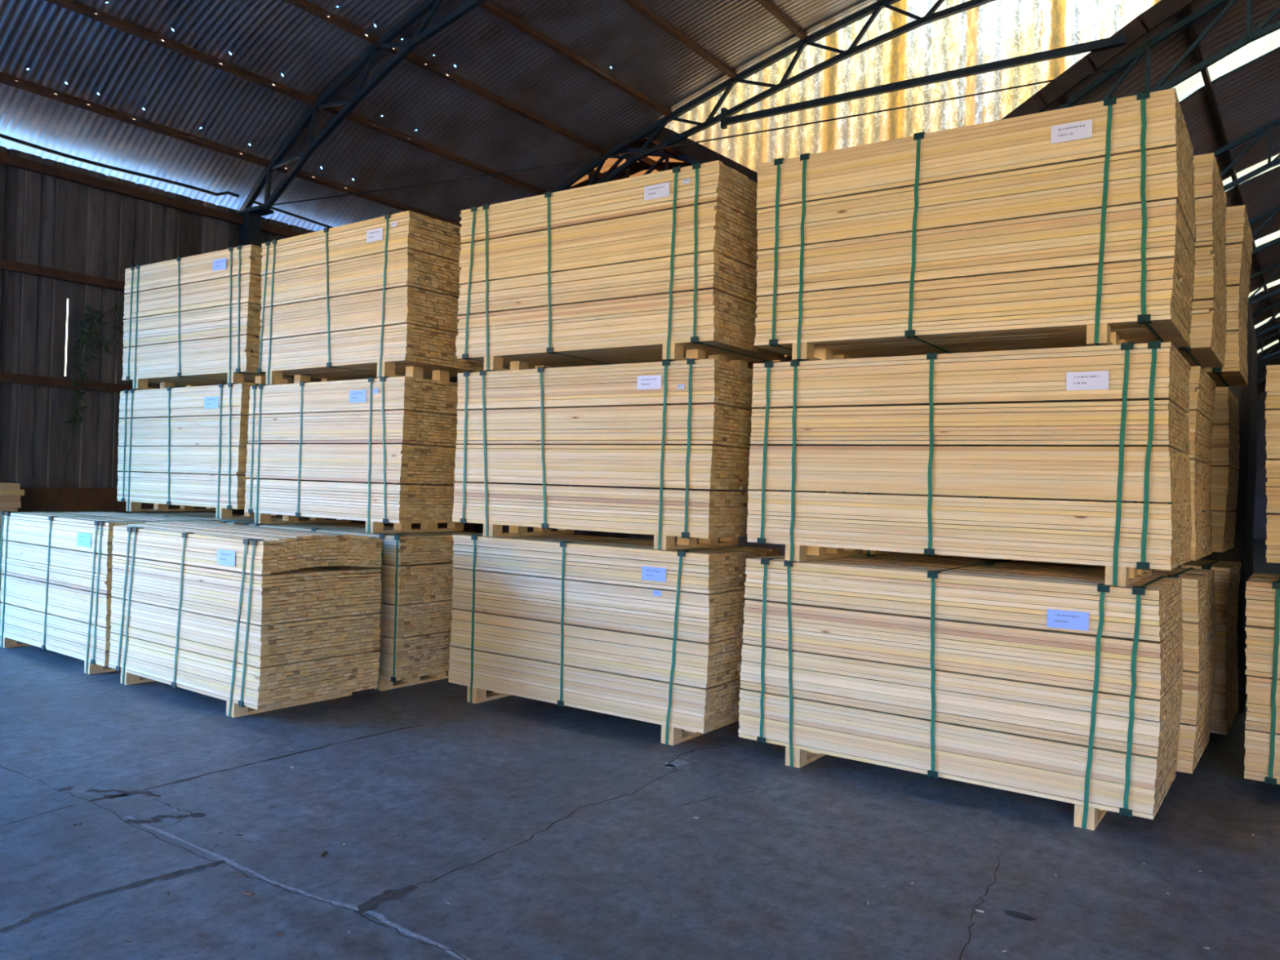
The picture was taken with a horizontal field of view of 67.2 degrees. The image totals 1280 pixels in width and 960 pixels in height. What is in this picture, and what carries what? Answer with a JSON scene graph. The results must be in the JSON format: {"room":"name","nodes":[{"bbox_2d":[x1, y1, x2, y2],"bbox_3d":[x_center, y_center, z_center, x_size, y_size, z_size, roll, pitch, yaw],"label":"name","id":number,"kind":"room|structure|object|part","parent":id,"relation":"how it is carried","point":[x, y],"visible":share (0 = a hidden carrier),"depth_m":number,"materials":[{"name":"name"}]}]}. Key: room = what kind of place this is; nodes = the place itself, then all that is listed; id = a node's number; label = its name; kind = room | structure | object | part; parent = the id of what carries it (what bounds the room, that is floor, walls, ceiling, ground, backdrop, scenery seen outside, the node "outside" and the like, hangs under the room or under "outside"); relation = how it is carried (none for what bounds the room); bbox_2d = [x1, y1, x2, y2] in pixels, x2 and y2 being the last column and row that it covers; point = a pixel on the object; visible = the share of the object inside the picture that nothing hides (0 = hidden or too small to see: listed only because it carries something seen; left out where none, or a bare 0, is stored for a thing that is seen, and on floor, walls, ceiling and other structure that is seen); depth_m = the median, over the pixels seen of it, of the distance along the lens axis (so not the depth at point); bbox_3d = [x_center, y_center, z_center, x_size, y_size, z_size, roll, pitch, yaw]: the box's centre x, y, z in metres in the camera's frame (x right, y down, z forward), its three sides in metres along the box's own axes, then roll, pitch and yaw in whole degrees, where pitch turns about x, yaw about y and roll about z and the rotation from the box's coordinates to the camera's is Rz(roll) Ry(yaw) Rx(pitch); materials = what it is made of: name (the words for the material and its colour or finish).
{"room":"lumber warehouse","nodes":[
{"label":"lumber warehouse","id":0,"kind":"room"},
{"bbox_2d":[64,298,68,376],"bbox_3d":[-28.713,-2.289,8.226,0.400,6.300,48.000,2,0,35],"label":"wall","id":1,"kind":"structure","parent":0,"point":[67,299],"depth_m":26.22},
{"bbox_2d":[0,146,826,537],"bbox_3d":[4.296,-0.774,31.066,5.110,5.300,48.450,2,0,35],"label":"wall","id":2,"kind":"structure","parent":0,"point":[47,221],"depth_m":11.27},
{"bbox_2d":[0,258,124,291],"bbox_3d":[-5.180,-2.308,13.204,0.080,0.100,8.200,2,0,35],"label":"wall rail","id":3,"kind":"object","parent":2,"relation":"attached to","point":[5,264],"visible":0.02,"depth_m":11.08,"materials":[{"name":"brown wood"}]},
{"bbox_2d":[0,372,159,392],"bbox_3d":[-5.218,-1.068,13.198,0.080,0.100,8.200,2,0,35],"label":"wall rail","id":4,"kind":"object","parent":2,"relation":"attached to","point":[4,376],"visible":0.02,"depth_m":11.09,"materials":[{"name":"brown wood"}]},
{"bbox_2d":[0,133,239,197],"bbox_3d":[-6.499,-3.789,11.297,0.044,0.141,3.901,2,0,35],"label":"cable","id":5,"kind":"object","parent":2,"relation":"attached to","point":[2,135],"visible":1,"depth_m":11.54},
{"bbox_2d":[0,151,305,237],"bbox_3d":[-5.145,-3.467,13.209,0.080,0.100,8.200,2,0,35],"label":"wall rail","id":6,"kind":"object","parent":2,"relation":"attached to","point":[5,158],"visible":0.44,"depth_m":11.69,"materials":[{"name":"brown wood"}]},
{"bbox_2d":[15,486,476,533],"bbox_3d":[-4.869,0.835,13.648,0.210,1.360,7.380,2,0,35],"label":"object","id":7,"kind":"structure","parent":2,"relation":"attached to","point":[57,500],"depth_m":11.23,"materials":[{"name":"brown wood"}]},
{"bbox_2d":[63,296,124,486],"bbox_3d":[-6.333,-1.067,11.412,0.166,2.313,0.879,2,0,41],"label":"climbing plant","id":8,"kind":"object","parent":7,"relation":"on","point":[88,329],"visible":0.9,"depth_m":11.27,"materials":[{"name":"green plant"}]},
{"bbox_2d":[253,200,333,227],"bbox_3d":[-4.095,-3.638,14.676,0.040,0.215,4.002,2,0,35],"label":"cable","id":9,"kind":"object","parent":2,"relation":"attached to","point":[255,202],"visible":0.3,"depth_m":13.60,"materials":[{"name":"black metal"}]},
{"bbox_2d":[0,536,1279,959],"bbox_3d":[9.752,1.979,17.377,30.200,0.002,64.300,2,0,35],"label":"floor","id":10,"kind":"structure","parent":0,"point":[593,847],"depth_m":4.26,"materials":[{"name":"concrete"}]},
{"bbox_2d":[0,507,17,616],"bbox_3d":[-7.420,0.847,9.570,0.370,1.141,2.158,2,0,35],"label":"pile","id":11,"kind":"object","parent":10,"relation":"on","point":[11,509],"visible":0.04,"depth_m":10.19,"materials":[{"name":"brown wood"}]},
{"bbox_2d":[0,502,21,507],"bbox_3d":[-7.396,0.241,9.606,0.360,0.064,2.080,2,0,35],"label":"plank","id":12,"kind":"object","parent":11,"relation":"on","point":[2,504],"visible":0.8,"depth_m":10.27,"materials":[{"name":"brown wood"}]},
{"bbox_2d":[0,495,20,502],"bbox_3d":[-7.393,0.175,9.600,0.370,0.064,2.070,2,0,35],"label":"plank","id":13,"kind":"object","parent":12,"relation":"on","point":[2,498],"visible":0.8,"depth_m":10.25,"materials":[{"name":"brown wood"}]},
{"bbox_2d":[0,488,24,495],"bbox_3d":[-7.383,0.110,9.619,0.360,0.064,2.110,2,0,35],"label":"plank","id":14,"kind":"object","parent":13,"relation":"on","point":[2,491],"visible":0.8,"depth_m":10.28,"materials":[{"name":"brown wood"}]},
{"bbox_2d":[0,482,20,489],"bbox_3d":[-7.392,0.043,9.596,0.370,0.064,2.060,2,0,35],"label":"plank","id":15,"kind":"object","parent":14,"relation":"on","point":[2,485],"visible":1,"depth_m":10.26,"materials":[{"name":"brown wood"}]},
{"bbox_2d":[0,511,225,674],"bbox_3d":[-4.581,0.904,8.305,2.045,1.192,0.963,2,0,37],"label":"bundle","id":16,"kind":"object","parent":10,"relation":"on","point":[55,580],"visible":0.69,"depth_m":7.86,"materials":[{"name":"brown wood"}]},
{"bbox_2d":[115,511,316,524],"bbox_3d":[-4.108,0.934,9.321,2.109,1.170,0.963,2,0,35],"label":"bundle","id":17,"kind":"object","parent":10,"relation":"on","point":[200,516],"visible":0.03,"depth_m":9.27,"materials":[{"name":"brown wood"}]},
{"bbox_2d":[116,382,323,519],"bbox_3d":[-4.035,-0.260,9.300,2.126,1.188,0.963,2,0,36],"label":"bundle","id":18,"kind":"object","parent":17,"relation":"on","point":[198,429],"visible":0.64,"depth_m":8.83,"materials":[{"name":"brown wood"}]},
{"bbox_2d":[121,244,320,389],"bbox_3d":[-3.961,-1.454,9.276,2.087,1.196,0.963,2,0,34],"label":"bundle","id":19,"kind":"object","parent":18,"relation":"on","point":[193,321],"visible":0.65,"depth_m":8.80,"materials":[{"name":"brown wood"}]},
{"bbox_2d":[108,520,382,717],"bbox_3d":[-2.931,0.946,7.090,2.003,1.197,0.963,2,0,36],"label":"bundle","id":20,"kind":"object","parent":10,"relation":"on","point":[260,619],"visible":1,"depth_m":6.56,"materials":[{"name":"brown wood"}]},
{"bbox_2d":[240,890,254,895],"bbox_3d":[-1.487,1.566,3.657,0.053,0.009,0.015,2,0,18],"label":"chip","id":21,"kind":"object","parent":10,"relation":"on","point":[245,892],"visible":1,"depth_m":3.65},
{"bbox_2d":[231,206,273,515],"bbox_3d":[-5.219,-1.050,12.879,0.490,5.100,0.220,2,0,35],"label":"steel column","id":22,"kind":"structure","parent":10,"relation":"on","point":[250,229],"depth_m":12.87,"materials":[{"name":"black metal"}]},
{"bbox_3d":[-5.313,-1.032,12.945,0.200,5.060,0.180,2,0,35],"label":"post","id":23,"kind":"part","parent":22,"relation":"part of","materials":[{"name":"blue metal"}]},
{"bbox_3d":[-5.142,-3.579,12.891,0.490,0.040,0.220,2,0,35],"label":"cap plate","id":24,"kind":"part","parent":22,"relation":"part of","materials":[{"name":"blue metal"}]},
{"bbox_2d":[238,0,487,211],"bbox_3d":[4.471,-4.983,6.083,24.181,3.352,0.070,2,0,35],"label":"roof truss","id":25,"kind":"object","parent":22,"relation":"on","point":[420,36],"visible":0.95,"depth_m":11.75,"materials":[{"name":"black metal"}]},
{"bbox_2d":[263,65,1128,206],"bbox_3d":[0.239,-4.110,11.726,10.562,1.317,0.020,2,0,11],"label":"beam","id":26,"kind":"structure","parent":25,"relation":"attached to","point":[1127,66],"depth_m":11.58,"materials":[{"name":"metal"}]},
{"bbox_2d":[319,850,327,857],"bbox_3d":[-1.333,1.573,4.056,0.014,0.009,0.051,2,0,13],"label":"chip","id":27,"kind":"object","parent":10,"relation":"on","point":[325,852],"visible":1,"depth_m":4.05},
{"bbox_2d":[244,522,483,690],"bbox_3d":[-2.330,0.982,8.077,2.029,1.170,0.963,2,0,35],"label":"bundle","id":28,"kind":"object","parent":10,"relation":"on","point":[417,578],"visible":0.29,"depth_m":7.29,"materials":[{"name":"brown wood"}]},
{"bbox_2d":[244,376,491,533],"bbox_3d":[-2.295,-0.193,8.089,2.060,1.181,0.963,2,0,37],"label":"bundle","id":29,"kind":"object","parent":28,"relation":"on","point":[402,428],"visible":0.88,"depth_m":7.50,"materials":[{"name":"brown wood"}]},
{"bbox_2d":[257,210,484,385],"bbox_3d":[-2.205,-1.394,8.062,1.972,1.224,0.963,2,0,37],"label":"bundle","id":30,"kind":"object","parent":29,"relation":"on","point":[375,297],"visible":0.93,"depth_m":7.49,"materials":[{"name":"brown wood"}]},
{"bbox_2d":[476,481,483,533],"bbox_3d":[-2.633,-0.954,16.511,0.490,5.100,0.220,2,0,35],"label":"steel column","id":31,"kind":"structure","parent":10,"relation":"on","point":[479,526],"depth_m":16.46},
{"bbox_2d":[551,0,995,192],"bbox_3d":[7.058,-4.887,9.716,24.181,3.352,0.070,2,0,35],"label":"roof truss","id":32,"kind":"object","parent":31,"relation":"on","point":[874,9],"visible":0.7,"depth_m":13.44,"materials":[{"name":"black metal"}]},
{"bbox_2d":[720,34,1125,129],"bbox_3d":[3.308,-5.107,12.317,5.236,0.315,0.070,2,0,35],"label":"tie beam","id":33,"kind":"structure","parent":32,"relation":"attached to","point":[1120,40],"depth_m":12.05,"materials":[{"name":"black metal"}]},
{"bbox_2d":[448,533,778,745],"bbox_3d":[-0.222,1.025,6.813,2.196,1.202,0.963,2,0,35],"label":"bundle","id":34,"kind":"object","parent":10,"relation":"on","point":[631,628],"visible":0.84,"depth_m":6.27,"materials":[{"name":"brown wood"}]},
{"bbox_2d":[452,358,780,550],"bbox_3d":[-0.190,-0.162,6.768,2.170,1.173,0.963,2,0,35],"label":"bundle","id":35,"kind":"object","parent":34,"relation":"on","point":[666,424],"visible":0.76,"depth_m":6.22,"materials":[{"name":"brown wood"}]},
{"bbox_2d":[455,160,784,371],"bbox_3d":[-0.166,-1.339,6.752,2.190,1.179,0.963,2,0,35],"label":"bundle","id":36,"kind":"object","parent":35,"relation":"on","point":[659,266],"visible":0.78,"depth_m":6.21,"materials":[{"name":"brown wood"}]},
{"bbox_2d":[737,555,1182,830],"bbox_3d":[1.780,1.088,5.516,2.231,1.186,0.963,2,0,35],"label":"bundle","id":37,"kind":"object","parent":10,"relation":"on","point":[1058,685],"visible":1,"depth_m":5.02,"materials":[{"name":"brown wood"}]},
{"bbox_2d":[746,340,1191,586],"bbox_3d":[1.824,-0.084,5.481,2.225,1.157,0.963,2,0,35],"label":"bundle","id":38,"kind":"object","parent":37,"relation":"on","point":[1101,422],"visible":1,"depth_m":4.98,"materials":[{"name":"brown wood"}]},
{"bbox_2d":[754,88,1195,360],"bbox_3d":[1.848,-1.255,5.477,2.206,1.179,0.963,2,0,34],"label":"bundle","id":39,"kind":"object","parent":38,"relation":"on","point":[1075,226],"visible":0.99,"depth_m":4.99,"materials":[{"name":"brown wood"}]},
{"bbox_2d":[1003,910,1035,919],"bbox_3d":[1.446,1.658,3.674,0.120,0.006,0.049,2,0,35],"label":"pebble","id":40,"kind":"object","parent":10,"relation":"on","point":[1016,914],"visible":1,"depth_m":3.67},
{"bbox_2d":[857,549,1215,773],"bbox_3d":[2.445,1.114,6.325,2.217,1.182,0.963,2,0,36],"label":"bundle","id":41,"kind":"object","parent":10,"relation":"on","point":[1197,585],"visible":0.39,"depth_m":5.49,"materials":[{"name":"brown wood"}]},
{"bbox_2d":[826,365,1215,569],"bbox_3d":[2.451,-0.065,6.345,2.218,1.175,0.963,2,0,35],"label":"bundle","id":42,"kind":"object","parent":41,"relation":"on","point":[1202,387],"visible":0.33,"depth_m":5.59,"materials":[{"name":"brown wood"}]},
{"bbox_2d":[1175,152,1226,368],"bbox_3d":[2.522,-1.239,6.318,2.218,1.175,0.963,2,0,35],"label":"bundle","id":43,"kind":"object","parent":42,"relation":"on","point":[1207,335],"visible":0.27,"depth_m":5.35,"materials":[{"name":"brown wood"}]},
{"bbox_2d":[1177,559,1240,734],"bbox_3d":[3.178,1.141,7.251,2.216,1.182,0.963,2,0,36],"label":"bundle","id":44,"kind":"object","parent":10,"relation":"on","point":[1227,574],"visible":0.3,"depth_m":6.28,"materials":[{"name":"brown wood"}]},
{"bbox_2d":[1191,386,1239,552],"bbox_3d":[3.184,-0.038,7.271,2.218,1.175,0.963,2,0,35],"label":"bundle","id":45,"kind":"object","parent":44,"relation":"on","point":[1225,445],"visible":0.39,"depth_m":6.29,"materials":[{"name":"brown wood"}]},
{"bbox_2d":[1202,204,1253,386],"bbox_3d":[3.255,-1.212,7.244,2.216,1.175,0.963,2,0,35],"label":"bundle","id":46,"kind":"object","parent":45,"relation":"on","point":[1238,234],"visible":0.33,"depth_m":6.27,"materials":[{"name":"brown wood"}]},
{"bbox_2d":[1200,302,1257,713],"bbox_3d":[3.918,0.048,8.259,2.293,3.420,0.986,2,0,35],"label":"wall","id":47,"kind":"structure","parent":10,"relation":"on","point":[1242,551],"depth_m":7.36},
{"bbox_2d":[1244,572,1279,785],"bbox_3d":[4.471,1.172,5.014,2.224,1.178,0.963,2,0,35],"label":"bundle","id":48,"kind":"object","parent":10,"relation":"on","point":[1262,650],"visible":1,"depth_m":5.22,"materials":[{"name":"brown wood"}]},
{"bbox_2d":[1265,364,1279,563],"bbox_3d":[4.564,-0.011,4.979,2.227,1.172,0.963,2,0,35],"label":"bundle","id":49,"kind":"object","parent":48,"relation":"on","point":[1272,402],"visible":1,"depth_m":5.21,"materials":[{"name":"brown wood"}]},
{"bbox_2d":[0,0,1279,395],"bbox_3d":[10.110,-4.802,17.363,30.000,3.422,63.800,2,0,35],"label":"ceiling","id":50,"kind":"structure","parent":0,"point":[269,39],"depth_m":12.37,"materials":[{"name":"grey metal"}]},
{"bbox_2d":[0,72,461,226],"bbox_3d":[-9.203,-4.325,6.655,0.103,0.107,23.980,2,0,35],"label":"beam","id":51,"kind":"structure","parent":50,"relation":"attached to","point":[5,78],"depth_m":11.79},
{"bbox_2d":[44,0,547,195],"bbox_3d":[-8.411,-4.926,6.106,0.098,0.106,23.980,2,0,35],"label":"beam","id":52,"kind":"structure","parent":50,"relation":"attached to","point":[73,6],"depth_m":11.51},
{"bbox_2d":[283,0,608,155],"bbox_3d":[-7.443,-5.394,5.430,0.090,0.102,23.980,2,0,35],"label":"beam","id":53,"kind":"structure","parent":50,"relation":"attached to","point":[304,5],"depth_m":12.39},
{"bbox_2d":[479,0,671,116],"bbox_3d":[-6.463,-5.736,4.741,0.086,0.100,23.980,2,0,35],"label":"beam","id":54,"kind":"structure","parent":50,"relation":"attached to","point":[487,6],"depth_m":12.52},
{"bbox_2d":[586,169,617,181],"bbox_3d":[5.843,-5.638,27.974,0.070,0.120,27.900,2,0,35],"label":"roof purlin","id":55,"kind":"structure","parent":50,"relation":"attached to","point":[600,175],"depth_m":18.62,"materials":[{"name":"brown wood"}]},
{"bbox_2d":[570,155,684,186],"bbox_3d":[-1.161,-5.131,18.551,7.636,1.943,0.790,2,0,35],"label":"window","id":56,"kind":"structure","parent":50,"relation":"attached to","point":[609,162],"depth_m":18.38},
{"bbox_2d":[565,147,698,190],"bbox_3d":[-0.926,-4.648,17.481,11.778,2.700,0.080,2,0,35],"label":"girder","id":57,"kind":"object","parent":50,"relation":"attached to","point":[663,154],"visible":0.09,"depth_m":16.66,"materials":[{"name":"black metal"}]},
{"bbox_2d":[624,169,658,178],"bbox_3d":[-0.378,-5.102,19.650,7.636,1.943,0.790,2,0,35],"label":"window","id":58,"kind":"structure","parent":50,"relation":"attached to","point":[641,173],"depth_m":18.97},
{"bbox_2d":[626,146,671,171],"bbox_3d":[6.901,-5.609,27.220,0.070,0.120,27.900,2,0,35],"label":"roof purlin","id":59,"kind":"structure","parent":50,"relation":"attached to","point":[646,161],"depth_m":17.76,"materials":[{"name":"brown wood"}]},
{"bbox_2d":[641,137,692,165],"bbox_3d":[7.869,-5.272,26.522,0.070,0.120,27.900,2,0,35],"label":"roof purlin","id":60,"kind":"structure","parent":50,"relation":"attached to","point":[671,151],"depth_m":16.16,"materials":[{"name":"brown wood"}]},
{"bbox_2d":[622,0,737,79],"bbox_3d":[-5.550,-6.036,4.098,0.085,0.099,23.980,2,0,35],"label":"beam","id":61,"kind":"structure","parent":50,"relation":"attached to","point":[637,5],"depth_m":12.60,"materials":[{"name":"brown wood"}]},
{"bbox_2d":[644,123,757,182],"bbox_3d":[1.571,-4.315,13.705,3.765,2.216,0.050,2,0,35],"label":"beam","id":62,"kind":"structure","parent":50,"relation":"attached to","point":[697,151],"depth_m":14.17,"materials":[{"name":"black metal"}]},
{"bbox_2d":[762,354,787,363],"bbox_3d":[7.450,-4.811,30.645,7.636,1.943,0.790,2,0,35],"label":"window","id":63,"kind":"structure","parent":50,"relation":"attached to","point":[776,361],"depth_m":32.83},
{"bbox_2d":[755,0,808,40],"bbox_3d":[-4.654,-6.291,3.467,0.083,0.098,23.980,2,0,35],"label":"beam","id":64,"kind":"structure","parent":50,"relation":"attached to","point":[771,7],"depth_m":12.60,"materials":[{"name":"brown wood"}]},
{"bbox_2d":[1058,93,1073,106],"bbox_3d":[16.244,-4.198,27.284,0.060,0.090,38.900,2,0,35],"label":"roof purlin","id":65,"kind":"structure","parent":50,"relation":"attached to","point":[1063,100],"depth_m":11.63,"materials":[{"name":"black metal"}]},
{"bbox_2d":[1000,0,1196,119],"bbox_3d":[6.693,-4.765,10.070,9.038,3.388,0.050,2,0,35],"label":"roof","id":66,"kind":"structure","parent":50,"relation":"attached to","point":[1162,11],"depth_m":11.06,"materials":[{"name":"brown metal"}]},
{"bbox_2d":[1053,0,1279,110],"bbox_3d":[10.710,-4.622,7.784,17.762,3.220,0.060,2,0,35],"label":"roof truss","id":67,"kind":"object","parent":50,"relation":"attached to","point":[1260,32],"visible":0.32,"depth_m":10.98,"materials":[{"name":"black metal"}]},
{"bbox_2d":[1170,29,1279,103],"bbox_3d":[11.572,-5.478,9.832,12.076,1.678,0.740,2,0,35],"label":"window","id":68,"kind":"structure","parent":50,"relation":"attached to","point":[1254,51],"depth_m":12.65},
{"bbox_2d":[1182,4,1279,344],"bbox_3d":[17.317,-4.930,26.539,0.060,0.090,38.900,2,0,35],"label":"beam","id":69,"kind":"structure","parent":50,"relation":"attached to","point":[1193,29],"depth_m":14.01,"materials":[{"name":"black metal"}]},
{"bbox_2d":[1222,153,1279,192],"bbox_3d":[14.529,-5.368,13.986,12.076,1.678,0.740,2,0,35],"label":"window","id":70,"kind":"structure","parent":50,"relation":"attached to","point":[1243,172],"depth_m":16.71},
{"bbox_2d":[1248,262,1279,305],"bbox_3d":[19.204,-4.307,19.715,17.762,3.220,0.060,2,0,35],"label":"girder","id":71,"kind":"object","parent":50,"relation":"attached to","point":[1277,264],"visible":0.08,"depth_m":22.83,"materials":[{"name":"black metal"}]},
{"bbox_2d":[1248,279,1279,297],"bbox_3d":[20.386,-5.151,22.212,12.076,1.678,0.640,2,0,35],"label":"window","id":72,"kind":"structure","parent":50,"relation":"attached to","point":[1277,282],"depth_m":25.14,"materials":[{"name":"white glass"}]},
{"bbox_2d":[1248,205,1279,254],"bbox_3d":[16.363,-4.412,15.724,17.762,3.220,0.060,2,0,35],"label":"girder","id":73,"kind":"object","parent":50,"relation":"attached to","point":[1276,210],"visible":0.02,"depth_m":18.72,"materials":[{"name":"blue metal"}]},
{"bbox_2d":[1252,302,1279,337],"bbox_3d":[22.046,-4.201,23.706,17.762,3.220,0.060,2,0,35],"label":"girder","id":74,"kind":"object","parent":50,"relation":"attached to","point":[1257,334],"visible":0.14,"depth_m":26.91,"materials":[{"name":"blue metal"}]},
{"bbox_2d":[1254,230,1279,246],"bbox_3d":[17.486,-5.258,18.140,12.076,1.678,0.640,2,0,35],"label":"window","id":75,"kind":"structure","parent":50,"relation":"attached to","point":[1275,235],"depth_m":20.91,"materials":[{"name":"white glass"}]},
{"bbox_2d":[1254,313,1279,328],"bbox_3d":[23.227,-5.045,26.202,12.076,1.678,0.640,2,0,35],"label":"window","id":76,"kind":"structure","parent":50,"relation":"attached to","point":[1265,321],"depth_m":29.27,"materials":[{"name":"white glass"}]},
{"bbox_2d":[1257,339,1279,353],"bbox_3d":[26.126,-4.938,30.274,12.076,1.678,0.640,2,0,35],"label":"window","id":77,"kind":"structure","parent":50,"relation":"attached to","point":[1276,341],"depth_m":33.40,"materials":[{"name":"white"}]},
{"bbox_2d":[1257,331,1279,362],"bbox_3d":[24.945,-4.094,27.778,17.762,3.220,0.060,2,0,35],"label":"girder","id":78,"kind":"object","parent":50,"relation":"attached to","point":[1260,341],"visible":0.29,"depth_m":31.10,"materials":[{"name":"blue metal"}]},
{"bbox_2d":[664,0,1160,172],"bbox_3d":[8.243,-4.916,9.069,19.920,3.364,0.056,2,0,35],"label":"wall","id":79,"kind":"structure","parent":0,"point":[996,30],"depth_m":12.45,"materials":[{"name":"yellow metal"}]},
{"bbox_2d":[1253,391,1279,538],"bbox_3d":[28.549,-1.627,43.442,30.400,8.600,0.200,2,0,35],"label":"wall","id":80,"kind":"structure","parent":0,"point":[1260,522],"depth_m":43.61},
{"bbox_3d":[29.212,-0.072,18.494,0.100,5.300,40.000,2,0,35],"label":"wall","id":81,"kind":"structure","parent":0,"visible":0},
{"bbox_2d":[1211,117,1279,191],"bbox_3d":[13.522,-4.517,11.734,17.762,3.220,0.060,2,0,35],"label":"girder","id":82,"kind":"object","parent":81,"relation":"attached to","point":[1262,130],"visible":0.2,"depth_m":14.70,"materials":[{"name":"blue metal"}]},
{"bbox_2d":[1257,353,1279,383],"bbox_3d":[27.845,-3.986,31.850,17.762,3.220,0.060,2,0,35],"label":"girder","id":83,"kind":"object","parent":81,"relation":"attached to","point":[1265,362],"visible":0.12,"depth_m":35.35,"materials":[{"name":"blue metal"}]}
]}

